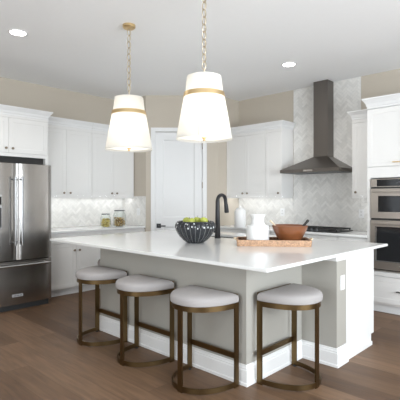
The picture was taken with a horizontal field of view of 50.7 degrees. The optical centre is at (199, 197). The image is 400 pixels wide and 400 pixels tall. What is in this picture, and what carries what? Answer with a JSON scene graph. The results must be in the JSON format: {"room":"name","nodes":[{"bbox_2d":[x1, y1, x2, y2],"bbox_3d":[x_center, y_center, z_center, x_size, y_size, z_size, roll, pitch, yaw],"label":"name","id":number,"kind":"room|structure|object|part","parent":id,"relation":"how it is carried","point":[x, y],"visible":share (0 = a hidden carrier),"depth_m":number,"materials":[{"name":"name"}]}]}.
{"room":"kitchen","nodes":[
{"label":"kitchen","id":0,"kind":"room"},
{"bbox_2d":[0,77,113,227],"bbox_3d":[-3.451,-0.155,5.229,0.120,3.050,8.970,0,0,44],"label":"wall","id":1,"kind":"structure","parent":0,"point":[66,104],"depth_m":6.46,"materials":[{"name":"beige paint"}]},
{"bbox_2d":[0,104,52,164],"bbox_3d":[-2.620,0.105,5.525,0.660,2.530,1.148,0,0,44],"label":"upper cabinet","id":2,"kind":"object","parent":1,"relation":"attached to","point":[23,131],"visible":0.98,"depth_m":5.47,"materials":[{"name":"white paint"}]},
{"bbox_3d":[-2.622,-0.797,5.133,0.020,0.442,0.567,0,0,44],"label":"door","id":3,"kind":"part","parent":2,"relation":"part of","materials":[{"name":"white paint"}]},
{"bbox_3d":[-2.486,-0.489,5.361,0.020,0.079,1.018,0,0,44],"label":"filler panel","id":4,"kind":"part","parent":2,"relation":"part of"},
{"bbox_3d":[-2.444,-1.036,5.322,0.017,0.028,1.098,0,0,44],"label":"rail","id":5,"kind":"part","parent":2,"relation":"part of","materials":[{"name":"white paint"}]},
{"bbox_3d":[-2.444,-0.551,5.322,0.017,0.043,1.098,0,0,44],"label":"rail","id":6,"kind":"part","parent":2,"relation":"part of","materials":[{"name":"white paint"}]},
{"bbox_3d":[-2.620,-1.105,5.525,0.660,0.110,1.148,0,0,44],"label":"crown moulding","id":7,"kind":"part","parent":2,"relation":"part of","materials":[{"name":"white paint"}]},
{"bbox_3d":[-2.245,-0.797,5.526,0.020,0.442,0.515,0,0,44],"label":"door","id":8,"kind":"part","parent":2,"relation":"part of","materials":[{"name":"white paint"}]},
{"bbox_3d":[-2.289,0.420,5.907,0.610,1.899,0.038,0,0,44],"label":"panel","id":9,"kind":"part","parent":2,"relation":"part of","materials":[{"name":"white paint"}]},
{"bbox_2d":[47,116,93,197],"bbox_3d":[-2.064,-0.578,6.310,0.375,1.164,0.852,0,0,44],"label":"upper cabinet","id":10,"kind":"object","parent":1,"relation":"attached to","point":[69,155],"visible":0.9,"depth_m":6.25,"materials":[{"name":"white paint"}]},
{"bbox_3d":[-2.120,-0.517,6.068,0.020,0.972,0.422,0,0,44],"label":"door","id":11,"kind":"part","parent":10,"relation":"part of","materials":[{"name":"white paint"}]},
{"bbox_3d":[-1.974,-1.028,6.224,0.017,0.042,0.852,0,0,44],"label":"rail","id":12,"kind":"part","parent":10,"relation":"part of","materials":[{"name":"white paint"}]},
{"bbox_3d":[-2.064,-1.105,6.310,0.375,0.110,0.852,0,0,44],"label":"crown moulding","id":13,"kind":"part","parent":10,"relation":"part of","materials":[{"name":"white paint"}]},
{"bbox_2d":[51,196,91,197],"bbox_3d":[-1.975,-0.012,6.225,0.016,0.032,0.852,0,0,44],"label":"light","id":14,"kind":"object","parent":10,"relation":"attached to","point":[51,196],"depth_m":6.28,"materials":[{"name":"white paint"}]},
{"bbox_3d":[-1.825,-0.517,6.376,0.020,0.972,0.424,0,0,44],"label":"door","id":15,"kind":"part","parent":10,"relation":"part of","materials":[{"name":"white paint"}]},
{"bbox_2d":[51,198,122,227],"bbox_3d":[-1.920,0.212,6.732,0.008,0.484,1.660,0,0,44],"label":"backsplash","id":16,"kind":"structure","parent":1,"relation":"attached to","point":[65,212],"depth_m":6.78,"materials":[{"name":"tile"}]},
{"bbox_2d":[92,123,133,197],"bbox_3d":[-1.490,-0.578,6.909,0.375,1.164,0.800,0,0,44],"label":"upper cabinet","id":17,"kind":"object","parent":1,"relation":"attached to","point":[112,172],"visible":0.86,"depth_m":6.74,"materials":[{"name":"white paint"}]},
{"bbox_3d":[-1.400,-1.028,6.822,0.017,0.042,0.800,0,0,44],"label":"rail","id":18,"kind":"part","parent":17,"relation":"part of","materials":[{"name":"white paint"}]},
{"bbox_3d":[-1.490,-1.105,6.909,0.375,0.110,0.800,0,0,44],"label":"crown moulding","id":19,"kind":"part","parent":17,"relation":"part of","materials":[{"name":"white paint"}]},
{"bbox_3d":[-1.537,-0.517,6.676,0.020,0.972,0.395,0,0,44],"label":"door","id":20,"kind":"part","parent":17,"relation":"part of","materials":[{"name":"white paint"}]},
{"bbox_2d":[92,196,133,197],"bbox_3d":[-1.401,-0.012,6.823,0.016,0.032,0.800,0,0,44],"label":"light","id":21,"kind":"object","parent":17,"relation":"attached to","point":[92,196],"depth_m":6.81,"materials":[{"name":"white paint"}]},
{"bbox_3d":[-1.260,-0.517,6.964,0.020,0.972,0.399,0,0,44],"label":"door","id":22,"kind":"part","parent":17,"relation":"part of","materials":[{"name":"white paint"}]},
{"bbox_2d":[126,95,145,231],"bbox_3d":[-1.080,-0.155,7.160,0.630,3.050,0.100,0,0,44],"label":"wall","id":23,"kind":"structure","parent":0,"point":[139,157],"depth_m":7.00,"materials":[{"name":"beige paint"}]},
{"bbox_2d":[123,196,145,225],"bbox_3d":[-1.114,0.212,7.117,0.620,0.484,0.008,0,0,44],"label":"backsplash","id":24,"kind":"structure","parent":23,"relation":"attached to","point":[130,205],"depth_m":7.10,"materials":[{"name":"tile"}]},
{"bbox_2d":[146,95,217,231],"bbox_3d":[-0.294,-0.155,6.968,1.188,3.050,0.100,0,0,-1],"label":"wall","id":25,"kind":"structure","parent":0,"point":[162,111],"depth_m":6.91,"materials":[{"name":"beige paint"}]},
{"bbox_2d":[151,128,206,230],"bbox_3d":[-0.347,0.110,6.939,0.914,2.521,0.155,0,0,-1],"label":"door","id":26,"kind":"structure","parent":25,"relation":"in","point":[178,168],"depth_m":6.94,"materials":[{"name":"white paint"}]},
{"bbox_2d":[0,0,399,100],"bbox_3d":[-0.366,-1.730,2.291,9.100,0.100,9.200,0,0,44],"label":"ceiling","id":27,"kind":"structure","parent":0,"point":[80,46],"depth_m":4.56,"materials":[{"name":"white paint"}]},
{"bbox_2d":[8,29,27,36],"bbox_3d":[-1.847,-1.676,4.283,0.192,0.006,0.192,0,0,44],"label":"recessed light","id":28,"kind":"object","parent":27,"relation":"in","point":[16,32],"visible":1,"depth_m":4.28,"materials":[{"name":"white paint"}]},
{"bbox_2d":[105,23,151,151],"bbox_3d":[-0.690,-1.067,4.100,0.453,1.223,0.453,0,0,44],"label":"pendant light","id":29,"kind":"object","parent":27,"relation":"hanging from","point":[128,131],"visible":1,"depth_m":3.96,"materials":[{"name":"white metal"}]},
{"bbox_3d":[-0.690,-0.645,4.100,0.453,0.355,0.453,0,0,44],"label":"lamp shade","id":30,"kind":"part","parent":29,"relation":"part of","materials":[{"name":"white fabric"}]},
{"bbox_3d":[-0.690,-0.899,4.100,0.312,0.148,0.312,0,0,44],"label":"lamp shade","id":31,"kind":"part","parent":29,"relation":"part of","materials":[{"name":"white fabric"}]},
{"bbox_3d":[-0.690,-1.306,4.100,0.037,0.687,0.037,0,0,-1],"label":"chain","id":32,"kind":"part","parent":29,"relation":"part of","materials":[{"name":"gold metal"}]},
{"bbox_2d":[176,0,231,142],"bbox_3d":[0.033,-1.069,3.401,0.453,1.219,0.453,0,0,44],"label":"pendant light","id":33,"kind":"object","parent":27,"relation":"hanging from","point":[204,118],"visible":1,"depth_m":3.26,"materials":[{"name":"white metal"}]},
{"bbox_3d":[0.033,-0.903,3.401,0.312,0.148,0.312,0,0,44],"label":"lamp shade","id":34,"kind":"part","parent":33,"relation":"part of","materials":[{"name":"white fabric"}]},
{"bbox_3d":[0.033,-0.649,3.401,0.453,0.355,0.453,0,0,44],"label":"lamp shade","id":35,"kind":"part","parent":33,"relation":"part of","materials":[{"name":"white fabric"}]},
{"bbox_3d":[0.033,-1.308,3.401,0.037,0.683,0.037,0,0,-1],"label":"chain","id":36,"kind":"part","parent":33,"relation":"part of","materials":[{"name":"gold metal"}]},
{"bbox_2d":[281,62,296,66],"bbox_3d":[1.118,-1.676,5.302,0.192,0.006,0.192,0,0,44],"label":"recessed light","id":37,"kind":"object","parent":27,"relation":"in","point":[286,64],"visible":1,"depth_m":5.30,"materials":[{"name":"white paint"}]},
{"bbox_2d":[0,289,399,399],"bbox_3d":[-0.366,1.400,2.291,9.100,0.060,9.200,0,0,44],"label":"floor","id":38,"kind":"structure","parent":0,"point":[42,358],"depth_m":3.35,"materials":[{"name":"brown wood"}]},
{"bbox_2d":[0,162,50,311],"bbox_3d":[-2.505,0.475,5.395,0.936,1.790,0.910,0,0,44],"label":"refrigerator","id":39,"kind":"object","parent":38,"relation":"on","point":[25,189],"visible":1,"depth_m":5.20,"materials":[{"name":"metal"}]},
{"bbox_3d":[-2.410,0.168,4.987,0.078,1.175,0.453,0,0,44],"label":"door","id":40,"kind":"part","parent":39,"relation":"part of","materials":[{"name":"metal"}]},
{"bbox_3d":[-2.225,0.155,5.069,0.080,0.830,0.026,0,0,44],"label":"handle","id":41,"kind":"part","parent":39,"relation":"part of","materials":[{"name":"metal"}]},
{"bbox_3d":[-2.167,0.155,5.129,0.080,0.830,0.026,0,0,44],"label":"handle","id":42,"kind":"part","parent":39,"relation":"part of","materials":[{"name":"metal"}]},
{"bbox_3d":[-2.554,1.335,5.442,0.780,0.070,0.870,0,0,44],"label":"kick plate","id":43,"kind":"part","parent":39,"relation":"part of","materials":[{"name":"metal"}]},
{"bbox_3d":[-2.251,1.028,5.151,0.080,0.527,0.910,0,0,44],"label":"freezer drawer","id":44,"kind":"part","parent":39,"relation":"part of","materials":[{"name":"metal"}]},
{"bbox_3d":[-2.094,0.168,5.317,0.078,1.175,0.453,0,0,44],"label":"door","id":45,"kind":"part","parent":39,"relation":"part of","materials":[{"name":"metal"}]},
{"bbox_2d":[50,231,101,296],"bbox_3d":[-1.968,0.929,6.215,0.636,0.882,0.848,0,0,44],"label":"base cabinet","id":46,"kind":"object","parent":38,"relation":"on","point":[66,258],"visible":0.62,"depth_m":5.96,"materials":[{"name":"white paint"}]},
{"bbox_3d":[-1.918,0.950,5.874,0.020,0.617,0.422,0,0,44],"label":"door","id":47,"kind":"part","parent":46,"relation":"part of","materials":[{"name":"white paint"}]},
{"bbox_3d":[-1.771,0.572,6.027,0.020,0.124,0.845,0,0,44],"label":"drawer","id":48,"kind":"part","parent":46,"relation":"part of","materials":[{"name":"white paint"}]},
{"bbox_3d":[-1.624,0.950,6.180,0.020,0.617,0.420,0,0,44],"label":"door","id":49,"kind":"part","parent":46,"relation":"part of","materials":[{"name":"white paint"}]},
{"bbox_2d":[51,224,145,233],"bbox_3d":[-1.689,0.471,6.509,0.628,0.030,1.658,0,0,44],"label":"countertop","id":50,"kind":"structure","parent":46,"relation":"on","point":[83,228],"depth_m":6.31,"materials":[{"name":"white stone"}]},
{"bbox_3d":[-1.291,0.325,6.759,0.210,0.262,0.210,0,0,44],"label":"glass jar","id":51,"kind":"object","parent":50,"relation":"on","visible":0},
{"bbox_2d":[113,217,124,225],"bbox_3d":[-1.292,0.375,6.759,0.185,0.151,0.182,0,0,44],"label":"pasta","id":52,"kind":"object","parent":51,"relation":"in","point":[118,221],"visible":1,"depth_m":6.71,"materials":[{"name":"brown food"}]},
{"bbox_3d":[-1.467,0.350,6.561,0.164,0.212,0.164,0,0,44],"label":"glass jar","id":53,"kind":"object","parent":50,"relation":"on","visible":0},
{"bbox_2d":[101,218,110,226],"bbox_3d":[-1.466,0.380,6.564,0.152,0.136,0.154,0,0,44],"label":"pasta","id":54,"kind":"object","parent":53,"relation":"in","point":[105,222],"visible":1,"depth_m":6.52,"materials":[{"name":"yellow food"}]},
{"bbox_2d":[75,266,126,345],"bbox_3d":[-0.994,1.025,4.064,0.504,0.690,0.378,0,0,44],"label":"bar stool","id":55,"kind":"object","parent":38,"relation":"on","point":[93,275],"visible":0.91,"depth_m":3.94,"materials":[{"name":"brown metal"}]},
{"bbox_3d":[-1.115,1.064,3.937,0.044,0.612,0.012,0,0,44],"label":"leg","id":56,"kind":"part","parent":55,"relation":"part of","materials":[{"name":"brown metal"}]},
{"bbox_3d":[-1.058,1.064,4.344,0.010,0.612,0.046,0,0,44],"label":"leg","id":57,"kind":"part","parent":55,"relation":"part of","materials":[{"name":"brown metal"}]},
{"bbox_3d":[-0.994,0.776,4.064,0.490,0.037,0.360,0,0,44],"label":"seat frame","id":58,"kind":"part","parent":55,"relation":"part of","materials":[{"name":"brown metal"}]},
{"bbox_2d":[75,266,126,280],"bbox_3d":[-1.000,0.719,4.058,0.504,0.077,0.361,0,0,44],"label":"cushion","id":59,"kind":"object","parent":55,"relation":"on","point":[93,273],"depth_m":3.93,"materials":[{"name":"grey fabric"}]},
{"bbox_3d":[-0.711,1.064,4.011,0.010,0.612,0.046,0,0,44],"label":"leg","id":60,"kind":"part","parent":55,"relation":"part of","materials":[{"name":"brown metal"}]},
{"bbox_2d":[99,228,144,288],"bbox_3d":[-1.389,0.929,6.818,0.636,0.882,0.815,0,0,44],"label":"base cabinet","id":61,"kind":"object","parent":38,"relation":"on","point":[104,232],"visible":0.05,"depth_m":6.60,"materials":[{"name":"white paint"}]},
{"bbox_3d":[-1.193,0.572,6.630,0.020,0.124,0.812,0,0,44],"label":"drawer","id":62,"kind":"part","parent":61,"relation":"part of","materials":[{"name":"white paint"}]},
{"bbox_2d":[115,274,173,366],"bbox_3d":[-0.517,1.025,3.586,0.504,0.690,0.378,0,0,44],"label":"bar stool","id":63,"kind":"object","parent":38,"relation":"on","point":[136,286],"visible":1,"depth_m":3.48,"materials":[{"name":"white leather"}]},
{"bbox_3d":[-0.638,1.064,3.459,0.044,0.612,0.012,0,0,44],"label":"leg","id":64,"kind":"part","parent":63,"relation":"part of","materials":[{"name":"brown metal"}]},
{"bbox_3d":[-0.581,1.064,3.866,0.010,0.612,0.046,0,0,44],"label":"leg","id":65,"kind":"part","parent":63,"relation":"part of","materials":[{"name":"brown metal"}]},
{"bbox_3d":[-0.517,0.776,3.586,0.490,0.037,0.360,0,0,44],"label":"seat frame","id":66,"kind":"part","parent":63,"relation":"part of","materials":[{"name":"brown metal"}]},
{"bbox_2d":[115,274,173,291],"bbox_3d":[-0.523,0.719,3.580,0.504,0.077,0.361,0,0,44],"label":"cushion","id":67,"kind":"object","parent":63,"relation":"on","point":[136,282],"depth_m":3.46,"materials":[{"name":"grey fabric"}]},
{"bbox_3d":[-0.235,1.064,3.534,0.010,0.612,0.046,0,0,44],"label":"leg","id":68,"kind":"part","parent":63,"relation":"part of","materials":[{"name":"brown metal"}]},
{"bbox_2d":[170,285,238,394],"bbox_3d":[-0.019,1.025,3.108,0.504,0.690,0.378,0,0,44],"label":"bar stool","id":69,"kind":"object","parent":38,"relation":"on","point":[190,299],"visible":1,"depth_m":3.00,"materials":[{"name":"white leather"}]},
{"bbox_3d":[-0.140,1.064,2.982,0.044,0.612,0.012,0,0,44],"label":"leg","id":70,"kind":"part","parent":69,"relation":"part of","materials":[{"name":"brown metal"}]},
{"bbox_3d":[-0.083,1.064,3.388,0.010,0.612,0.046,0,0,44],"label":"leg","id":71,"kind":"part","parent":69,"relation":"part of","materials":[{"name":"brown metal"}]},
{"bbox_2d":[170,285,238,307],"bbox_3d":[-0.025,0.719,3.102,0.504,0.077,0.361,0,0,44],"label":"cushion","id":72,"kind":"object","parent":69,"relation":"on","point":[190,296],"depth_m":2.99,"materials":[{"name":"grey fabric"}]},
{"bbox_3d":[-0.019,0.776,3.108,0.490,0.037,0.360,0,0,44],"label":"seat frame","id":73,"kind":"part","parent":69,"relation":"part of","materials":[{"name":"brown metal"}]},
{"bbox_3d":[0.263,1.064,3.056,0.010,0.612,0.046,0,0,44],"label":"leg","id":74,"kind":"part","parent":69,"relation":"part of","materials":[{"name":"brown metal"}]},
{"bbox_2d":[99,248,373,386],"bbox_3d":[0.181,0.925,4.300,2.595,0.889,1.583,0,0,44],"label":"kitchen island","id":75,"kind":"object","parent":38,"relation":"on","point":[346,316],"visible":0.62,"depth_m":3.50,"materials":[{"name":"beige paint"}]},
{"bbox_2d":[50,229,387,272],"bbox_3d":[0.093,0.468,4.476,2.938,0.024,2.090,0,0,44],"label":"island countertop","id":76,"kind":"structure","parent":75,"relation":"on","point":[221,251],"depth_m":3.74,"materials":[{"name":"white stone"}]},
{"bbox_2d":[175,220,215,242],"bbox_3d":[-0.048,0.345,4.313,0.415,0.220,0.415,0,0,-16],"label":"fruit bowl","id":77,"kind":"object","parent":76,"relation":"on","point":[190,232],"visible":0.98,"depth_m":4.16,"materials":[{"name":"black ceramic"}]},
{"bbox_2d":[200,217,207,221],"bbox_3d":[0.041,0.229,4.298,0.084,0.088,0.085,0,0,-23],"label":"apple","id":78,"kind":"object","parent":77,"relation":"in","point":[203,219],"visible":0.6,"depth_m":4.26,"materials":[{"name":"green food"}]},
{"bbox_2d":[214,193,228,237],"bbox_3d":[0.235,0.200,4.834,0.266,0.510,0.092,0,0,-36],"label":"faucet","id":79,"kind":"object","parent":76,"relation":"on","point":[217,204],"visible":0.95,"depth_m":4.78,"materials":[{"name":"black metal"}]},
{"bbox_3d":[0.248,0.118,4.846,0.056,0.346,0.194,0,0,44],"label":"spout","id":80,"kind":"part","parent":79,"relation":"part of","materials":[{"name":"black metal"}]},
{"bbox_2d":[234,236,312,246],"bbox_3d":[0.713,0.420,4.131,0.765,0.070,0.366,0,0,6],"label":"tray","id":81,"kind":"object","parent":76,"relation":"on","point":[241,240],"visible":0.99,"depth_m":3.96,"materials":[{"name":"wood"}]},
{"bbox_2d":[246,214,268,239],"bbox_3d":[0.568,0.303,4.146,0.223,0.284,0.223,0,0,44],"label":"jar","id":82,"kind":"object","parent":81,"relation":"on","point":[257,230],"visible":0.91,"depth_m":4.07,"materials":[{"name":"white ceramic"}]},
{"bbox_2d":[272,224,307,239],"bbox_3d":[0.878,0.355,4.125,0.344,0.180,0.344,0,0,44],"label":"wooden bowl","id":83,"kind":"object","parent":81,"relation":"on","point":[282,231],"visible":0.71,"depth_m":4.00,"materials":[{"name":"brown wood"}]},
{"bbox_3d":[-0.028,1.295,4.081,2.595,0.150,0.978,0,0,44],"label":"baseboard","id":84,"kind":"part","parent":75,"relation":"part of","materials":[{"name":"white paint"}]},
{"bbox_3d":[0.250,0.925,4.371,2.550,0.889,0.175,0,0,44],"label":"wing panel","id":85,"kind":"part","parent":75,"relation":"part of","materials":[{"name":"beige paint"}]},
{"bbox_3d":[1.052,0.498,3.593,0.324,0.034,0.188,0,0,44],"label":"trim","id":86,"kind":"part","parent":75,"relation":"part of","materials":[{"name":"white paint"}]},
{"bbox_2d":[340,275,344,289],"bbox_3d":[1.183,0.700,3.494,0.009,0.120,0.076,0,0,44],"label":"power outlet","id":87,"kind":"object","parent":75,"relation":"attached to","point":[342,278],"visible":1,"depth_m":3.49,"materials":[{"name":"white plastic"}]},
{"bbox_3d":[1.424,0.925,3.786,0.054,0.889,0.603,0,0,44],"label":"panel","id":88,"kind":"part","parent":75,"relation":"part of","materials":[{"name":"white paint"}]},
{"bbox_2d":[220,228,270,234],"bbox_3d":[0.831,0.929,6.715,1.057,0.882,0.636,0,0,44],"label":"base cabinet","id":89,"kind":"object","parent":38,"relation":"on","point":[221,229],"visible":0.02,"depth_m":6.62,"materials":[{"name":"white paint"}]},
{"bbox_2d":[220,225,366,237],"bbox_3d":[1.346,0.471,6.224,2.484,0.030,0.628,0,0,44],"label":"countertop","id":90,"kind":"structure","parent":89,"relation":"on","point":[362,234],"depth_m":5.58,"materials":[{"name":"white stone"}]},
{"bbox_2d":[234,206,245,227],"bbox_3d":[0.620,0.286,6.513,0.176,0.339,0.176,0,0,44],"label":"canister","id":91,"kind":"object","parent":90,"relation":"on","point":[240,213],"visible":1,"depth_m":6.44,"materials":[{"name":"white ceramic"}]},
{"bbox_2d":[306,226,352,232],"bbox_3d":[1.615,0.432,5.961,0.900,0.046,0.500,0,0,44],"label":"cooktop","id":92,"kind":"object","parent":90,"relation":"in","point":[310,228],"visible":0.6,"depth_m":5.73,"materials":[{"name":"black metal"}]},
{"bbox_3d":[1.615,0.450,5.961,0.900,0.012,0.500,0,0,44],"label":"plate","id":93,"kind":"part","parent":92,"relation":"part of","materials":[{"name":"black metal"}]},
{"bbox_2d":[257,283,322,390],"bbox_3d":[0.719,1.025,3.170,0.378,0.690,0.504,0,0,44],"label":"bar stool","id":94,"kind":"object","parent":38,"relation":"on","point":[294,297],"visible":1,"depth_m":3.07,"materials":[{"name":"white leather"}]},
{"bbox_3d":[0.439,1.064,3.106,0.046,0.612,0.010,0,0,44],"label":"leg","id":95,"kind":"part","parent":94,"relation":"part of","materials":[{"name":"brown metal"}]},
{"bbox_3d":[0.586,0.735,3.297,0.010,0.070,0.460,0,0,44],"label":"rail","id":96,"kind":"part","parent":94,"relation":"part of","materials":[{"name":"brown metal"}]},
{"bbox_2d":[257,283,322,304],"bbox_3d":[0.725,0.719,3.164,0.361,0.077,0.504,0,0,44],"label":"cushion","id":97,"kind":"object","parent":94,"relation":"on","point":[288,294],"depth_m":3.05,"materials":[{"name":"grey fabric"}]},
{"bbox_3d":[0.719,0.776,3.169,0.360,0.037,0.490,0,0,44],"label":"seat frame","id":98,"kind":"part","parent":94,"relation":"part of","materials":[{"name":"brown metal"}]},
{"bbox_3d":[0.771,1.064,3.452,0.046,0.612,0.010,0,0,44],"label":"leg","id":99,"kind":"part","parent":94,"relation":"part of","materials":[{"name":"brown metal"}]},
{"bbox_3d":[0.845,1.064,3.048,0.012,0.612,0.044,0,0,44],"label":"leg","id":100,"kind":"part","parent":94,"relation":"part of","materials":[{"name":"brown metal"}]},
{"bbox_2d":[270,232,337,239],"bbox_3d":[1.588,0.929,5.989,1.034,0.882,0.636,0,0,44],"label":"base cabinet","id":101,"kind":"object","parent":38,"relation":"on","point":[271,233],"visible":0.03,"depth_m":5.61,"materials":[{"name":"white paint"}]},
{"bbox_2d":[338,236,366,241],"bbox_3d":[2.103,0.929,5.495,0.385,0.882,0.636,0,0,44],"label":"base cabinet","id":102,"kind":"object","parent":38,"relation":"on","point":[344,238],"visible":0.05,"depth_m":5.30,"materials":[{"name":"white paint"}]},
{"bbox_3d":[1.915,0.609,5.299,0.382,0.199,0.020,0,0,44],"label":"drawer","id":103,"kind":"part","parent":102,"relation":"part of","materials":[{"name":"white paint"}]},
{"bbox_2d":[361,93,399,314],"bbox_3d":[2.546,0.083,5.051,0.960,2.575,0.675,0,0,44],"label":"tall cabinet","id":104,"kind":"object","parent":38,"relation":"on","point":[383,112],"visible":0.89,"depth_m":5.01,"materials":[{"name":"white paint"}]},
{"bbox_3d":[2.546,-1.143,5.051,0.960,0.125,0.675,0,0,44],"label":"crown moulding","id":105,"kind":"part","parent":104,"relation":"part of","materials":[{"name":"white paint"}]},
{"bbox_3d":[2.199,-0.723,4.999,0.427,0.692,0.020,0,0,44],"label":"door","id":106,"kind":"part","parent":104,"relation":"part of","materials":[{"name":"white paint"}]},
{"bbox_2d":[370,218,399,272],"bbox_3d":[2.512,0.556,5.020,0.762,0.628,0.616,0,0,44],"label":"wall oven","id":107,"kind":"object","parent":104,"relation":"in","point":[382,230],"visible":0.84,"depth_m":4.96,"materials":[{"name":"metal"}]},
{"bbox_3d":[2.316,0.298,4.815,0.702,0.032,0.049,0,0,44],"label":"handle","id":108,"kind":"part","parent":107,"relation":"part of","materials":[{"name":"metal"}]},
{"bbox_3d":[2.330,0.547,4.830,0.642,0.405,0.003,0,0,44],"label":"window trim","id":109,"kind":"part","parent":107,"relation":"part of","materials":[{"name":"glass"}]},
{"bbox_3d":[2.352,0.864,4.853,0.762,0.012,0.031,0,0,44],"label":"trim","id":110,"kind":"part","parent":107,"relation":"part of","materials":[{"name":"metal"}]},
{"bbox_2d":[370,178,399,218],"bbox_3d":[2.514,0.006,5.021,0.762,0.468,0.612,0,0,44],"label":"microwave oven","id":111,"kind":"object","parent":104,"relation":"in","point":[384,193],"visible":1,"depth_m":4.98,"materials":[{"name":"metal"}]},
{"bbox_3d":[2.318,-0.082,4.817,0.702,0.028,0.045,0,0,44],"label":"handle","id":112,"kind":"part","parent":111,"relation":"part of","materials":[{"name":"metal"}]},
{"bbox_3d":[2.348,-0.180,4.849,0.617,0.078,0.030,0,0,44],"label":"display panel","id":113,"kind":"part","parent":111,"relation":"part of","materials":[{"name":"black glass"}]},
{"bbox_3d":[2.354,1.090,4.850,0.857,0.307,0.020,0,0,44],"label":"drawer","id":114,"kind":"part","parent":104,"relation":"part of","materials":[{"name":"white paint"}]},
{"bbox_2d":[218,98,238,225],"bbox_3d":[0.451,-0.155,7.160,0.100,3.050,0.540,0,0,44],"label":"wall","id":115,"kind":"structure","parent":0,"point":[232,105],"depth_m":7.08,"materials":[{"name":"beige paint"}]},
{"bbox_2d":[239,69,399,230],"bbox_3d":[2.776,-0.155,5.387,8.650,3.050,0.120,0,0,44],"label":"wall","id":116,"kind":"structure","parent":0,"point":[279,106],"depth_m":6.68,"materials":[{"name":"beige paint"}]},
{"bbox_2d":[227,123,265,197],"bbox_3d":[0.825,-0.578,6.909,0.783,1.164,0.375,0,0,44],"label":"upper cabinet","id":117,"kind":"object","parent":116,"relation":"attached to","point":[246,151],"visible":0.88,"depth_m":6.78,"materials":[{"name":"white paint"}]},
{"bbox_3d":[0.599,-0.517,6.949,0.397,0.972,0.020,0,0,44],"label":"door","id":118,"kind":"part","parent":117,"relation":"part of","materials":[{"name":"white paint"}]},
{"bbox_2d":[227,196,265,197],"bbox_3d":[0.740,-0.012,6.820,0.783,0.032,0.016,0,0,44],"label":"light","id":119,"kind":"object","parent":117,"relation":"attached to","point":[227,196],"depth_m":6.80,"materials":[{"name":"white paint"}]},
{"bbox_3d":[0.825,-1.105,6.909,0.783,0.110,0.375,0,0,44],"label":"crown moulding","id":120,"kind":"part","parent":117,"relation":"part of","materials":[{"name":"white paint"}]},
{"bbox_3d":[0.738,-1.028,6.819,0.783,0.042,0.017,0,0,44],"label":"rail","id":121,"kind":"part","parent":117,"relation":"part of","materials":[{"name":"white paint"}]},
{"bbox_3d":[0.881,-0.517,6.678,0.380,0.972,0.020,0,0,44],"label":"door","id":122,"kind":"part","parent":117,"relation":"part of","materials":[{"name":"white paint"}]},
{"bbox_2d":[264,120,295,197],"bbox_3d":[1.233,-0.578,6.518,0.343,1.164,0.375,0,0,44],"label":"upper cabinet","id":123,"kind":"object","parent":116,"relation":"attached to","point":[279,134],"visible":1,"depth_m":6.43,"materials":[{"name":"white paint"}]},
{"bbox_3d":[1.128,-1.028,6.445,0.293,0.042,0.017,0,0,44],"label":"rail","id":124,"kind":"part","parent":123,"relation":"part of","materials":[{"name":"white paint"}]},
{"bbox_3d":[1.126,-0.517,6.443,0.290,0.972,0.020,0,0,44],"label":"door","id":125,"kind":"part","parent":123,"relation":"part of","materials":[{"name":"white paint"}]},
{"bbox_2d":[266,196,292,197],"bbox_3d":[1.230,-0.012,6.551,0.293,0.032,0.307,0,0,44],"label":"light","id":126,"kind":"object","parent":123,"relation":"attached to","point":[266,196],"depth_m":6.44,"materials":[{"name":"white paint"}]},
{"bbox_3d":[1.233,-1.105,6.518,0.343,0.110,0.375,0,0,44],"label":"crown moulding","id":127,"kind":"part","parent":123,"relation":"part of","materials":[{"name":"white paint"}]},
{"bbox_2d":[239,76,366,230],"bbox_3d":[1.568,-0.613,6.457,2.484,2.133,0.008,0,0,44],"label":"backsplash","id":128,"kind":"structure","parent":116,"relation":"attached to","point":[326,199],"depth_m":6.25,"materials":[{"name":"tile"}]},
{"bbox_2d":[280,208,284,215],"bbox_3d":[1.307,0.225,6.694,0.076,0.120,0.009,0,0,44],"label":"power outlet","id":129,"kind":"object","parent":128,"relation":"attached to","point":[282,210],"visible":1,"depth_m":6.69,"materials":[{"name":"white plastic"}]},
{"bbox_2d":[359,209,363,217],"bbox_3d":[2.224,0.215,5.816,0.076,0.120,0.009,0,0,44],"label":"power outlet","id":130,"kind":"object","parent":128,"relation":"attached to","point":[361,211],"visible":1,"depth_m":5.81,"materials":[{"name":"white plastic"}]},
{"bbox_2d":[280,79,351,174],"bbox_3d":[1.662,-1.018,6.017,0.910,1.322,0.493,0,0,44],"label":"range hood","id":131,"kind":"object","parent":116,"relation":"attached to","point":[323,161],"visible":0.93,"depth_m":6.03,"materials":[{"name":"metal"}]},
{"bbox_3d":[1.663,-0.358,6.018,0.850,0.002,0.430,0,0,44],"label":"filter panel","id":132,"kind":"part","parent":131,"relation":"part of","materials":[{"name":"silver metal"}]},
{"bbox_2d":[347,109,367,197],"bbox_3d":[2.203,-0.568,5.588,0.365,1.144,0.375,0,0,44],"label":"upper cabinet","id":133,"kind":"object","parent":116,"relation":"attached to","point":[359,117],"visible":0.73,"depth_m":5.51,"materials":[{"name":"white paint"}]},
{"bbox_3d":[2.203,-1.085,5.588,0.365,0.110,0.375,0,0,44],"label":"crown moulding","id":134,"kind":"part","parent":133,"relation":"part of","materials":[{"name":"white paint"}]},
{"bbox_3d":[2.134,-1.008,5.480,0.315,0.042,0.017,0,0,44],"label":"rail","id":135,"kind":"part","parent":133,"relation":"part of","materials":[{"name":"white paint"}]},
{"bbox_2d":[352,196,366,197],"bbox_3d":[2.135,-0.012,5.481,0.315,0.032,0.016,0,0,44],"label":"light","id":136,"kind":"object","parent":133,"relation":"attached to","point":[352,196],"depth_m":5.52,"materials":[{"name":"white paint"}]},
{"bbox_3d":[2.133,-0.507,5.478,0.312,0.952,0.020,0,0,44],"label":"door","id":137,"kind":"part","parent":133,"relation":"part of","materials":[{"name":"white paint"}]}
]}

